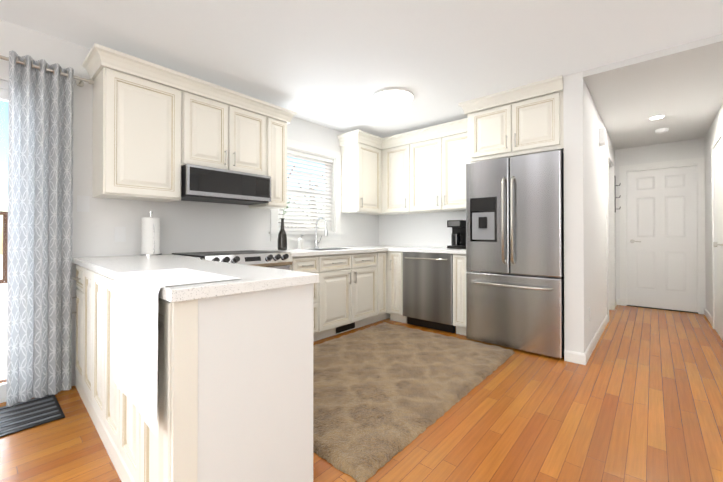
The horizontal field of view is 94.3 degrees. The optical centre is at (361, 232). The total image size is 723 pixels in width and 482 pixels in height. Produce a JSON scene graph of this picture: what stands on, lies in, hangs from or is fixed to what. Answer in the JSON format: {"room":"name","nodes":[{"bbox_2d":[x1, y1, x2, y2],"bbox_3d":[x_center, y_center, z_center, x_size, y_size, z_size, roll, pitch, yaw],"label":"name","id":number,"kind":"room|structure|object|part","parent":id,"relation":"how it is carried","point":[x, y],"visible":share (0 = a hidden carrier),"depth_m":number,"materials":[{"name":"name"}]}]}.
{"room":"kitchen","nodes":[
{"label":"kitchen","id":0,"kind":"room"},
{"bbox_2d":[0,20,379,385],"bbox_3d":[-2.234,-0.128,2.260,0.150,2.420,7.720,0,-1,41],"label":"wall","id":1,"kind":"structure","parent":0,"point":[194,226],"depth_m":2.66,"materials":[{"name":"paint"}]},
{"bbox_2d":[0,80,8,402],"bbox_3d":[-2.835,0.052,1.575,0.100,2.048,1.998,0,-1,41],"label":"door frame","id":2,"kind":"structure","parent":1,"relation":"attached to","point":[4,90],"depth_m":2.15,"materials":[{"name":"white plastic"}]},
{"bbox_2d":[0,50,93,406],"bbox_3d":[-2.733,-0.031,1.464,0.137,2.175,2.465,0,-1,41],"label":"curtain","id":3,"kind":"object","parent":1,"relation":"attached to","point":[40,230],"visible":1,"depth_m":2.16,"materials":[{"name":"grey fabric"}]},
{"bbox_2d":[77,195,89,211],"bbox_3d":[-1.998,-0.207,2.411,0.007,0.115,0.070,0,-1,41],"label":"electrical outlet plate","id":4,"kind":"object","parent":1,"relation":"attached to","point":[83,203],"depth_m":2.41,"materials":[{"name":"white plastic"}]},
{"bbox_2d":[90,47,185,201],"bbox_3d":[-1.681,-0.737,2.537,0.322,0.960,0.497,0,-1,41],"label":"upper cabinet","id":5,"kind":"object","parent":1,"relation":"attached to","point":[156,127],"depth_m":2.40,"materials":[{"name":"wood"}]},
{"bbox_2d":[186,75,269,175],"bbox_3d":[-1.269,-0.871,3.013,0.322,0.685,0.755,0,-1,41],"label":"upper cabinet","id":6,"kind":"object","parent":1,"relation":"attached to","point":[227,130],"depth_m":2.88,"materials":[{"name":"wood"}]},
{"bbox_2d":[181,164,270,204],"bbox_3d":[-1.238,-0.402,2.985,0.400,0.246,0.750,0,-1,41],"label":"microwave","id":7,"kind":"object","parent":6,"relation":"attached to","point":[206,184],"visible":0.92,"depth_m":2.81,"materials":[{"name":"silver metal"}]},
{"bbox_2d":[249,103,289,208],"bbox_3d":[-0.940,-0.731,3.389,0.322,0.960,0.240,0,-1,41],"label":"upper cabinet","id":8,"kind":"object","parent":1,"relation":"attached to","point":[279,117],"depth_m":3.29,"materials":[{"name":"wood"}]},
{"bbox_2d":[269,139,342,240],"bbox_3d":[-0.668,-0.477,4.029,0.193,1.140,1.100,0,-1,41],"label":"window","id":9,"kind":"structure","parent":1,"relation":"in","point":[335,157],"depth_m":4.19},
{"bbox_3d":[-0.709,-0.475,4.064,0.040,0.936,0.854,0,-1,41],"label":"window sash","id":10,"kind":"part","parent":9,"relation":"part of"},
{"bbox_2d":[278,149,332,231],"bbox_3d":[-0.665,-0.477,4.026,0.055,0.930,0.846,0,-1,41],"label":"window blinds","id":11,"kind":"object","parent":9,"relation":"attached to","point":[293,222],"visible":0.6,"depth_m":4.03,"materials":[{"name":"white plastic"}]},
{"bbox_2d":[337,131,380,214],"bbox_3d":[-0.008,-0.763,4.473,0.308,0.998,0.465,0,-1,41],"label":"upper cabinet","id":12,"kind":"object","parent":1,"relation":"attached to","point":[360,152],"depth_m":4.32,"materials":[{"name":"wood"}]},
{"bbox_2d":[0,305,722,481],"bbox_3d":[0.712,1.105,1.335,5.800,0.060,10.200,0,-1,41],"label":"floor","id":13,"kind":"structure","parent":0,"point":[638,397],"depth_m":1.87,"materials":[{"name":"brown wood"}]},
{"bbox_2d":[0,395,64,436],"bbox_3d":[-2.245,1.071,1.698,0.440,0.011,1.070,0,-1,41],"label":"door mat","id":14,"kind":"object","parent":13,"relation":"on","point":[22,416],"visible":0.88,"depth_m":1.97,"materials":[{"name":"black plastic"}]},
{"bbox_2d":[71,265,78,392],"bbox_3d":[-1.718,0.650,2.436,0.368,0.864,0.516,0,-1,43],"label":"base cabinet","id":15,"kind":"object","parent":13,"relation":"on","point":[76,278],"depth_m":2.32,"materials":[{"name":"wood"}]},
{"bbox_2d":[79,266,90,416],"bbox_3d":[-1.465,0.649,2.200,0.323,0.864,0.516,0,-1,43],"label":"base cabinet","id":16,"kind":"object","parent":13,"relation":"on","point":[84,274],"depth_m":2.08,"materials":[{"name":"wood"}]},
{"bbox_2d":[72,254,318,436],"bbox_3d":[-1.090,0.398,1.894,2.028,0.453,0.643,0,-1,43],"label":"countertop","id":17,"kind":"structure","parent":16,"relation":"on","point":[143,284],"depth_m":1.24,"materials":[{"name":"white stone"}]},
{"bbox_2d":[139,211,161,255],"bbox_3d":[-1.647,0.006,2.623,0.150,0.344,0.150,0,-1,41],"label":"paper towel holder","id":18,"kind":"object","parent":17,"relation":"on","point":[150,235],"visible":1,"depth_m":2.57,"materials":[{"name":"white paper"}]},
{"bbox_2d":[114,268,242,436],"bbox_3d":[-0.737,0.394,1.314,0.580,0.453,0.278,0,-1,43],"label":"cloth towel","id":19,"kind":"object","parent":17,"relation":"hanging from","point":[137,293],"depth_m":1.19,"materials":[{"name":"white fabric"}]},
{"bbox_2d":[91,271,102,433],"bbox_3d":[-1.236,0.647,2.000,0.353,0.864,0.536,0,-1,43],"label":"base cabinet","id":20,"kind":"object","parent":13,"relation":"on","point":[96,278],"depth_m":1.85,"materials":[{"name":"wood"}]},
{"bbox_2d":[99,275,114,466],"bbox_3d":[-0.997,0.646,1.763,0.319,0.864,0.516,0,-1,43],"label":"base cabinet","id":21,"kind":"object","parent":13,"relation":"on","point":[107,410],"depth_m":1.64,"materials":[{"name":"wood"}]},
{"bbox_2d":[115,383,134,481],"bbox_3d":[-0.764,0.644,1.546,0.319,0.864,0.516,0,-1,43],"label":"base cabinet","id":22,"kind":"object","parent":13,"relation":"on","point":[124,407],"depth_m":1.42,"materials":[{"name":"wood"}]},
{"bbox_2d":[135,284,312,481],"bbox_3d":[-0.512,0.643,1.322,0.355,0.864,0.535,0,-1,43],"label":"base cabinet","id":23,"kind":"object","parent":13,"relation":"on","point":[235,388],"depth_m":1.16,"materials":[{"name":"wood"}]},
{"bbox_2d":[172,250,292,269],"bbox_3d":[-1.093,0.615,2.896,0.692,0.882,0.764,0,-1,41],"label":"stove","id":24,"kind":"object","parent":13,"relation":"on","point":[275,259],"visible":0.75,"depth_m":2.77,"materials":[{"name":"silver metal"}]},
{"bbox_2d":[290,255,321,341],"bbox_3d":[-0.763,0.656,3.359,0.618,0.864,0.353,0,-1,41],"label":"base cabinet","id":25,"kind":"object","parent":13,"relation":"on","point":[310,264],"depth_m":3.26,"materials":[{"name":"wood"}]},
{"bbox_2d":[322,252,377,338],"bbox_3d":[-0.345,0.660,3.839,0.618,0.864,0.920,0,-1,41],"label":"base cabinet","id":26,"kind":"object","parent":13,"relation":"on","point":[349,291],"depth_m":3.62,"materials":[{"name":"wood"}]},
{"bbox_2d":[262,246,402,256],"bbox_3d":[-0.185,0.207,4.005,0.646,0.038,2.090,0,-1,41],"label":"countertop","id":27,"kind":"structure","parent":26,"relation":"on","point":[322,251],"depth_m":3.63,"materials":[{"name":"white stone"}]},
{"bbox_2d":[278,202,289,249],"bbox_3d":[-0.810,-0.069,3.506,0.123,0.506,0.120,0,-1,41],"label":"bottle vase","id":28,"kind":"object","parent":27,"relation":"on","point":[282,239],"visible":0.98,"depth_m":3.47,"materials":[{"name":"black glass"}]},
{"bbox_2d":[298,235,302,248],"bbox_3d":[-0.682,0.104,3.785,0.070,0.164,0.060,0,-1,41],"label":"soap dispenser","id":29,"kind":"object","parent":27,"relation":"on","point":[300,242],"visible":1,"depth_m":3.76,"materials":[{"name":"white plastic"}]},
{"bbox_2d":[314,217,327,247],"bbox_3d":[-0.467,0.005,3.945,0.221,0.364,0.098,0,-1,41],"label":"faucet","id":30,"kind":"object","parent":27,"relation":"on","point":[316,242],"visible":1,"depth_m":3.96,"materials":[{"name":"silver metal"}]},
{"bbox_2d":[305,248,350,250],"bbox_3d":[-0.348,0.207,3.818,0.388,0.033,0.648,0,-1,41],"label":"sink basin","id":31,"kind":"object","parent":27,"relation":"in","point":[318,249],"depth_m":4.02,"materials":[{"name":"silver metal"}]},
{"bbox_2d":[378,251,389,320],"bbox_3d":[0.015,0.662,4.254,0.618,0.864,0.180,0,-1,41],"label":"base cabinet","id":32,"kind":"object","parent":13,"relation":"on","point":[382,256],"depth_m":4.08,"materials":[{"name":"wood"}]},
{"bbox_2d":[313,322,515,481],"bbox_3d":[0.136,1.064,2.723,1.502,0.038,2.132,0,-1,41],"label":"rug","id":33,"kind":"object","parent":13,"relation":"on","point":[384,393],"visible":0.75,"depth_m":2.29,"materials":[{"name":"beige carpet"}]},
{"bbox_2d":[387,251,468,335],"bbox_3d":[0.886,0.661,4.017,1.045,0.865,0.663,0,-1,41],"label":"base cabinet","id":34,"kind":"object","parent":13,"relation":"on","point":[395,285],"visible":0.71,"depth_m":3.99,"materials":[{"name":"wood"}]},
{"bbox_2d":[388,246,465,253],"bbox_3d":[0.914,0.207,4.004,0.987,0.038,0.650,0,-1,41],"label":"countertop","id":35,"kind":"structure","parent":34,"relation":"on","point":[405,248],"depth_m":3.82,"materials":[{"name":"white stone"}]},
{"bbox_2d":[447,220,465,248],"bbox_3d":[1.145,0.022,3.959,0.181,0.329,0.222,0,-1,41],"label":"coffee maker","id":36,"kind":"object","parent":35,"relation":"on","point":[458,237],"visible":0.96,"depth_m":3.90,"materials":[{"name":"black plastic"}]},
{"bbox_2d":[403,252,454,332],"bbox_3d":[0.903,0.661,3.979,0.627,0.860,0.681,0,-1,41],"label":"dishwasher","id":37,"kind":"object","parent":13,"relation":"on","point":[427,290],"visible":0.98,"depth_m":3.75,"materials":[{"name":"silver metal"}]},
{"bbox_3d":[0.701,0.291,3.750,0.530,0.017,0.067,0,-1,41],"label":"handle","id":38,"kind":"part","parent":37,"relation":"part of","materials":[{"name":"silver metal"}]},
{"bbox_2d":[466,149,563,358],"bbox_3d":[1.567,0.189,3.342,0.843,1.791,0.737,0,-1,41],"label":"fridge","id":39,"kind":"object","parent":13,"relation":"on","point":[515,251],"visible":0.98,"depth_m":3.06,"materials":[{"name":"silver metal"}]},
{"bbox_2d":[627,305,697,313],"bbox_3d":[4.277,1.092,4.798,0.756,0.012,0.030,0,-1,41],"label":"threshold","id":40,"kind":"object","parent":13,"relation":"on","point":[663,309],"visible":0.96,"depth_m":4.77,"materials":[{"name":"wood"}]},
{"bbox_2d":[0,0,722,149],"bbox_3d":[0.712,-1.370,1.351,5.800,0.150,10.200,0,-1,41],"label":"ceiling","id":41,"kind":"structure","parent":0,"point":[335,64],"depth_m":2.44,"materials":[{"name":"paint"}]},
{"bbox_2d":[373,87,413,108],"bbox_3d":[0.307,-1.301,3.279,0.400,0.060,0.400,0,-1,41],"label":"flush ceiling light","id":42,"kind":"object","parent":41,"relation":"attached to","point":[392,98],"visible":1,"depth_m":3.19,"materials":[{"name":"white glass"}]},
{"bbox_2d":[648,115,665,119],"bbox_3d":[3.274,-1.275,3.721,0.150,0.006,0.150,0,-1,41],"label":"recessed light","id":43,"kind":"object","parent":41,"relation":"in","point":[656,117],"visible":1,"depth_m":3.71,"materials":[{"name":"white"}]},
{"bbox_2d":[655,128,668,133],"bbox_3d":[3.712,-1.253,4.148,0.130,0.044,0.130,0,-1,41],"label":"smoke detector","id":44,"kind":"object","parent":41,"relation":"attached to","point":[661,130],"visible":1,"depth_m":4.12,"materials":[{"name":"white plastic"}]},
{"bbox_2d":[380,211,465,246],"bbox_3d":[1.268,-0.115,4.232,2.490,2.420,0.150,0,-1,41],"label":"wall","id":45,"kind":"structure","parent":0,"point":[414,229],"depth_m":4.56,"materials":[{"name":"paint"}]},
{"bbox_2d":[381,132,412,214],"bbox_3d":[0.545,-0.762,4.549,0.466,0.998,0.323,0,-1,41],"label":"upper cabinet","id":46,"kind":"object","parent":45,"relation":"attached to","point":[395,149],"depth_m":4.42,"materials":[{"name":"wood"}]},
{"bbox_2d":[409,124,448,212],"bbox_3d":[0.890,-0.764,4.249,0.448,0.998,0.323,0,-1,41],"label":"upper cabinet","id":47,"kind":"object","parent":45,"relation":"attached to","point":[423,170],"depth_m":4.13,"materials":[{"name":"wood"}]},
{"bbox_2d":[441,119,465,210],"bbox_3d":[1.226,-0.766,3.957,0.443,0.998,0.323,0,-1,41],"label":"upper cabinet","id":48,"kind":"object","parent":45,"relation":"attached to","point":[453,165],"depth_m":3.88,"materials":[{"name":"wood"}]},
{"bbox_2d":[465,91,512,162],"bbox_3d":[1.457,-1.026,3.548,0.440,0.603,0.639,0,-1,41],"label":"upper cabinet","id":49,"kind":"object","parent":45,"relation":"attached to","point":[489,120],"depth_m":3.29,"materials":[{"name":"wood"}]},
{"bbox_2d":[513,75,563,155],"bbox_3d":[1.784,-1.028,3.265,0.425,0.603,0.639,0,-1,41],"label":"upper cabinet","id":50,"kind":"object","parent":45,"relation":"attached to","point":[538,119],"depth_m":3.01,"materials":[{"name":"wood"}]},
{"bbox_2d":[563,71,615,352],"bbox_3d":[2.857,-0.116,4.056,0.140,2.420,3.290,0,-1,41],"label":"wall","id":51,"kind":"structure","parent":0,"point":[585,268],"depth_m":2.85,"materials":[{"name":"paint"}]},
{"bbox_2d":[579,315,607,364],"bbox_3d":[2.409,1.044,3.432,0.032,0.090,1.798,0,-1,41],"label":"baseboard","id":52,"kind":"structure","parent":51,"relation":"attached to","point":[583,357],"depth_m":3.06,"materials":[{"name":"white wood"}]},
{"bbox_2d":[599,128,606,145],"bbox_3d":[2.601,-1.029,3.616,0.058,0.160,0.140,0,-1,41],"label":"door chime","id":53,"kind":"object","parent":51,"relation":"attached to","point":[602,137],"visible":1,"depth_m":3.57,"materials":[{"name":"white plastic"}]},
{"bbox_2d":[606,149,614,321],"bbox_3d":[3.267,0.037,4.513,0.157,2.120,0.940,0,-1,41],"label":"door frame","id":54,"kind":"structure","parent":51,"relation":"attached to","point":[610,192],"depth_m":4.77,"materials":[{"name":"white wood"}]},
{"bbox_2d":[614,176,620,212],"bbox_3d":[3.810,-0.575,4.993,0.074,0.550,0.030,0,-1,41],"label":"wall hook rack","id":55,"kind":"object","parent":51,"relation":"attached to","point":[615,194],"visible":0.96,"depth_m":5.01,"materials":[{"name":"black metal"}]},
{"bbox_2d":[615,299,619,307],"bbox_3d":[3.774,1.055,4.965,0.041,0.090,0.405,0,-1,41],"label":"baseboard","id":56,"kind":"structure","parent":51,"relation":"attached to","point":[617,301],"depth_m":5.09,"materials":[{"name":"white wood"}]},
{"bbox_2d":[616,139,699,298],"bbox_3d":[4.283,-0.111,4.897,0.890,2.420,0.150,0,-1,41],"label":"wall","id":57,"kind":"structure","parent":0,"point":[687,149],"depth_m":4.91,"materials":[{"name":"paint"}]},
{"bbox_2d":[619,157,705,313],"bbox_3d":[4.319,0.044,4.852,0.920,2.110,0.167,0,-1,41],"label":"door frame","id":58,"kind":"structure","parent":57,"relation":"attached to","point":[699,162],"depth_m":4.67,"materials":[{"name":"white wood"}]},
{"bbox_2d":[627,166,697,311],"bbox_3d":[4.283,0.091,4.811,0.752,2.004,0.088,0,-1,41],"label":"hall door","id":59,"kind":"structure","parent":57,"relation":"in","point":[662,238],"depth_m":4.80,"materials":[{"name":"white paint"}]},
{"bbox_2d":[700,104,722,315],"bbox_3d":[3.697,-0.121,3.353,0.170,2.420,3.250,0,-1,41],"label":"wall","id":60,"kind":"structure","parent":0,"point":[705,143],"depth_m":4.19,"materials":[{"name":"paint"}]},
{"bbox_2d":[704,308,711,324],"bbox_3d":[4.334,1.049,4.180,0.023,0.090,0.881,0,-1,41],"label":"baseboard","id":61,"kind":"structure","parent":60,"relation":"attached to","point":[706,313],"depth_m":4.17,"materials":[{"name":"white wood"}]},
{"bbox_2d":[711,126,722,340],"bbox_3d":[3.742,0.035,3.518,0.018,2.110,0.900,0,-1,41],"label":"door","id":62,"kind":"structure","parent":60,"relation":"attached to","point":[717,217],"depth_m":3.59,"materials":[{"name":"white wood"}]},
{"bbox_2d":[713,242,722,246],"bbox_3d":[3.515,0.118,3.304,0.069,0.051,0.052,0,-1,41],"label":"door knob","id":63,"kind":"object","parent":62,"relation":"attached to","point":[715,244],"visible":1,"depth_m":3.30,"materials":[{"name":"silver metal"}]},
{"label":"outside","id":64,"kind":"structure","parent":0,"visible":0},
{"bbox_2d":[0,255,6,320],"bbox_3d":[-13.695,1.456,11.930,29.849,0.020,50.000,0,-1,41],"label":"snow","id":65,"kind":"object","parent":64,"point":[3,306],"depth_m":7.43,"materials":[{"name":"white snow"}]},
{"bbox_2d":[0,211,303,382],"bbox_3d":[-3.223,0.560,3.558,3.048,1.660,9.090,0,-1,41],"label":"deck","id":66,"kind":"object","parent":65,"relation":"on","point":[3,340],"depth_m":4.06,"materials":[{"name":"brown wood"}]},
{"bbox_2d":[279,166,322,227],"bbox_3d":[-11.547,-2.586,12.797,3.702,8.174,35.732,0,-1,41],"label":"trees","id":67,"kind":"object","parent":65,"relation":"on","point":[310,200],"depth_m":21.92,"materials":[{"name":"green plant"}]}
]}

